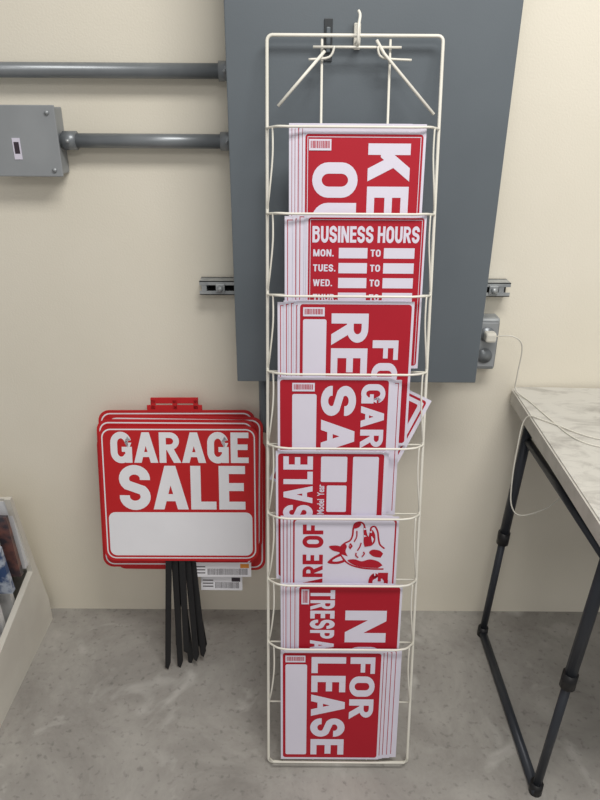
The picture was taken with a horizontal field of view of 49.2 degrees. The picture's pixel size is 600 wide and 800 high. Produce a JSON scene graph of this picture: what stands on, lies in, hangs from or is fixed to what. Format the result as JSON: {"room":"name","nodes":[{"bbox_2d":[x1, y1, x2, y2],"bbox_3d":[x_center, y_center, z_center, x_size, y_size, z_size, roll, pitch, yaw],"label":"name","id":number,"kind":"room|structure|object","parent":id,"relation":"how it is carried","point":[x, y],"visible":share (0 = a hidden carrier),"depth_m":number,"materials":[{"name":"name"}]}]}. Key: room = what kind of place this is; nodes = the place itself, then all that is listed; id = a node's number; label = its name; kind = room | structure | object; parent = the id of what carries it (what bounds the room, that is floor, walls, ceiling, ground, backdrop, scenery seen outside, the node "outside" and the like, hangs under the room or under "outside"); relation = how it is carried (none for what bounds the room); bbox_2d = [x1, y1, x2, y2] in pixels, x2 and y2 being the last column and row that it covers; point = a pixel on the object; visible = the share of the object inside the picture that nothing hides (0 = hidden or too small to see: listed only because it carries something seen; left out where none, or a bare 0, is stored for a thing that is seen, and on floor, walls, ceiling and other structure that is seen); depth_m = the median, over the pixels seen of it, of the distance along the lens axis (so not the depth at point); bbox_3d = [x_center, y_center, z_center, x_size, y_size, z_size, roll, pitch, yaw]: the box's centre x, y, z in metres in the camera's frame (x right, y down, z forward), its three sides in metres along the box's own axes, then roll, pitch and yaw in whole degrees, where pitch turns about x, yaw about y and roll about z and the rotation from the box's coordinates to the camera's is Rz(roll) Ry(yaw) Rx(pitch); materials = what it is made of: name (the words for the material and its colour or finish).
{"room":"hardware store","nodes":[
{"label":"hardware store","id":0,"kind":"room"},
{"bbox_2d":[0,0,599,611],"bbox_3d":[0.004,-0.614,1.528,6.000,2.850,0.100,0,24,0],"label":"wall","id":1,"kind":"structure","parent":0,"point":[103,262],"depth_m":1.65,"materials":[{"name":"paint"}]},
{"bbox_2d":[0,105,68,176],"bbox_3d":[-0.609,-0.577,1.457,0.163,0.146,0.064,0,24,0],"label":"junction box","id":2,"kind":"object","parent":1,"relation":"attached to","point":[30,146],"visible":1,"depth_m":1.43,"materials":[{"name":"metal"}]},
{"bbox_2d":[0,61,226,81],"bbox_3d":[-0.869,-0.707,1.398,1.452,0.040,0.044,0,24,0],"label":"conduit","id":3,"kind":"object","parent":1,"relation":"attached to","point":[121,70],"visible":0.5,"depth_m":1.39,"materials":[{"name":"metal"}]},
{"bbox_2d":[59,131,228,150],"bbox_3d":[-0.339,-0.576,1.456,0.390,0.040,0.044,0,24,0],"label":"conduit","id":4,"kind":"object","parent":1,"relation":"attached to","point":[68,140],"visible":0.8,"depth_m":1.45,"materials":[{"name":"metal"}]},
{"bbox_2d":[259,381,269,432],"bbox_3d":[-0.092,-0.003,1.706,0.038,0.215,0.060,0,24,0],"label":"conduit","id":5,"kind":"object","parent":1,"relation":"attached to","point":[262,384],"visible":0.34,"depth_m":1.69,"materials":[{"name":"grey metal"}]},
{"bbox_2d":[199,277,510,296],"bbox_3d":[0.133,-0.274,1.597,0.752,0.034,0.055,0,24,0],"label":"channel","id":6,"kind":"object","parent":1,"relation":"attached to","point":[210,285],"visible":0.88,"depth_m":1.59,"materials":[{"name":"metal"}]},
{"bbox_2d":[224,0,523,382],"bbox_3d":[0.136,-0.569,1.364,0.558,1.102,0.139,0,24,0],"label":"electrical panel","id":7,"kind":"object","parent":1,"relation":"attached to","point":[481,37],"visible":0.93,"depth_m":1.30,"materials":[{"name":"grey paint"}]},
{"bbox_2d":[477,314,499,368],"bbox_3d":[0.455,-0.141,1.642,0.082,0.136,0.082,0,24,0],"label":"outlet box","id":8,"kind":"object","parent":1,"relation":"attached to","point":[491,322],"visible":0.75,"depth_m":1.63,"materials":[{"name":"metal"}]},
{"bbox_2d":[0,608,599,799],"bbox_3d":[-0.010,1.512,0.299,6.000,0.100,4.100,0,24,0],"label":"floor","id":9,"kind":"structure","parent":0,"point":[97,712],"depth_m":1.69,"materials":[{"name":"concrete"}]},
{"bbox_2d":[0,497,52,726],"bbox_3d":[-1.081,0.555,1.655,0.645,0.505,0.555,0,24,0],"label":"bin","id":10,"kind":"object","parent":9,"relation":"on","point":[26,617],"visible":1,"depth_m":1.77,"materials":[{"name":"painted metal"},{"name":"glossy printed paper"}]},
{"bbox_2d":[0,501,27,636],"bbox_3d":[-1.073,0.523,1.667,0.624,0.457,0.372,0,24,0],"label":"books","id":11,"kind":"object","parent":10,"relation":"on","point":[13,540],"depth_m":1.76,"materials":[{"name":"paper"}]},
{"bbox_2d":[97,446,253,662],"bbox_3d":[-0.333,0.419,1.795,0.415,0.651,0.160,0,24,0],"label":"sign","id":12,"kind":"object","parent":9,"relation":"on","point":[204,568],"visible":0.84,"depth_m":1.80,"materials":[{"name":"red plastic"}]},
{"bbox_2d":[97,419,254,667],"bbox_3d":[-0.326,0.401,1.774,0.414,0.695,0.171,0,24,0],"label":"sign","id":13,"kind":"object","parent":9,"relation":"on","point":[106,422],"visible":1,"depth_m":1.78,"materials":[{"name":"red plastic"}]},
{"bbox_2d":[98,397,253,644],"bbox_3d":[-0.327,0.352,1.792,0.416,0.712,0.175,0,24,0],"label":"sign","id":14,"kind":"object","parent":9,"relation":"on","point":[174,409],"visible":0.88,"depth_m":1.73,"materials":[{"name":"red plastic"}]},
{"bbox_2d":[98,426,258,668],"bbox_3d":[-0.318,0.410,1.766,0.415,0.680,0.167,0,24,0],"label":"sign","id":15,"kind":"object","parent":9,"relation":"on","point":[181,494],"visible":1,"depth_m":1.73,"materials":[{"name":"red plastic"}]},
{"bbox_2d":[107,415,262,656],"bbox_3d":[-0.308,0.382,1.779,0.417,0.678,0.166,0,24,0],"label":"sign","id":16,"kind":"object","parent":9,"relation":"on","point":[257,423],"visible":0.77,"depth_m":1.74,"materials":[{"name":"red plastic"}]},
{"bbox_2d":[122,444,265,589],"bbox_3d":[-0.302,0.400,1.810,0.415,0.589,0.144,0,24,0],"label":"sign","id":17,"kind":"object","parent":9,"relation":"on","point":[207,583],"visible":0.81,"depth_m":1.82,"materials":[{"name":"red plastic"}]},
{"bbox_2d":[265,9,444,763],"bbox_3d":[0.096,0.077,1.392,0.340,1.604,0.359,0,24,0],"label":"rack","id":18,"kind":"object","parent":9,"relation":"on","point":[357,35],"visible":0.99,"depth_m":1.32,"materials":[{"name":"white metal"}]},
{"bbox_2d":[276,450,388,578],"bbox_3d":[0.067,0.253,1.415,0.237,0.308,0.041,0,24,0],"label":"sign","id":19,"kind":"object","parent":18,"relation":"attached to","point":[308,482],"visible":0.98,"depth_m":1.39,"materials":[{"name":"red plastic"}]},
{"bbox_2d":[278,376,401,514],"bbox_3d":[0.080,0.101,1.380,0.254,0.310,0.041,0,24,0],"label":"sale sign","id":20,"kind":"object","parent":18,"relation":"attached to","point":[314,411],"visible":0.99,"depth_m":1.35,"materials":[{"name":"red plastic"}]},
{"bbox_2d":[281,515,398,584],"bbox_3d":[0.084,0.394,1.447,0.254,0.306,0.042,0,25,0],"label":"sign","id":21,"kind":"object","parent":18,"relation":"attached to","point":[312,551],"visible":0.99,"depth_m":1.42,"materials":[{"name":"white plastic"}]},
{"bbox_2d":[281,648,401,759],"bbox_3d":[0.092,0.708,1.518,0.274,0.304,0.048,0,24,0],"label":"sign","id":22,"kind":"object","parent":18,"relation":"attached to","point":[335,704],"visible":1,"depth_m":1.51,"materials":[{"name":"red plastic"}]},
{"bbox_2d":[281,583,402,648],"bbox_3d":[0.090,0.549,1.483,0.268,0.306,0.043,0,24,0],"label":"sign","id":23,"kind":"object","parent":18,"relation":"attached to","point":[311,617],"visible":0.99,"depth_m":1.46,"materials":[{"name":"red plastic"}]},
{"bbox_2d":[278,300,414,445],"bbox_3d":[0.090,-0.050,1.346,0.272,0.308,0.044,0,25,0],"label":"sign","id":24,"kind":"object","parent":18,"relation":"attached to","point":[315,336],"visible":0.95,"depth_m":1.32,"materials":[{"name":"red plastic"}]},
{"bbox_2d":[270,391,430,481],"bbox_3d":[0.105,0.086,1.393,0.336,0.368,0.068,3,25,5],"label":"sign","id":25,"kind":"object","parent":18,"relation":"attached to","point":[414,410],"visible":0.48,"depth_m":1.38,"materials":[{"name":"plastic"}]},
{"bbox_2d":[285,215,426,368],"bbox_3d":[0.106,-0.211,1.309,0.274,0.309,0.044,1,25,0],"label":"sign","id":26,"kind":"object","parent":18,"relation":"attached to","point":[325,254],"visible":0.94,"depth_m":1.28,"materials":[{"name":"red plastic"}]},
{"bbox_2d":[289,123,426,215],"bbox_3d":[0.107,-0.370,1.272,0.258,0.306,0.043,0,24,0],"label":"sign","id":27,"kind":"object","parent":18,"relation":"attached to","point":[332,170],"visible":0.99,"depth_m":1.25,"materials":[{"name":"red plastic"}]},
{"bbox_2d":[477,387,599,797],"bbox_3d":[1.190,0.479,1.535,1.320,0.769,0.777,0,24,0],"label":"folding table","id":28,"kind":"object","parent":9,"relation":"on","point":[572,466],"visible":0.98,"depth_m":1.49,"materials":[{"name":"white marble top"},{"name":"black metal legs"}]},
{"bbox_2d":[497,335,599,515],"bbox_3d":[0.612,0.089,1.544,0.144,0.410,0.409,-20,31,-37],"label":"power cord","id":29,"kind":"object","parent":28,"relation":"on","point":[552,422],"visible":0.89,"depth_m":1.59,"materials":[{"name":"white plastic"}]}
]}

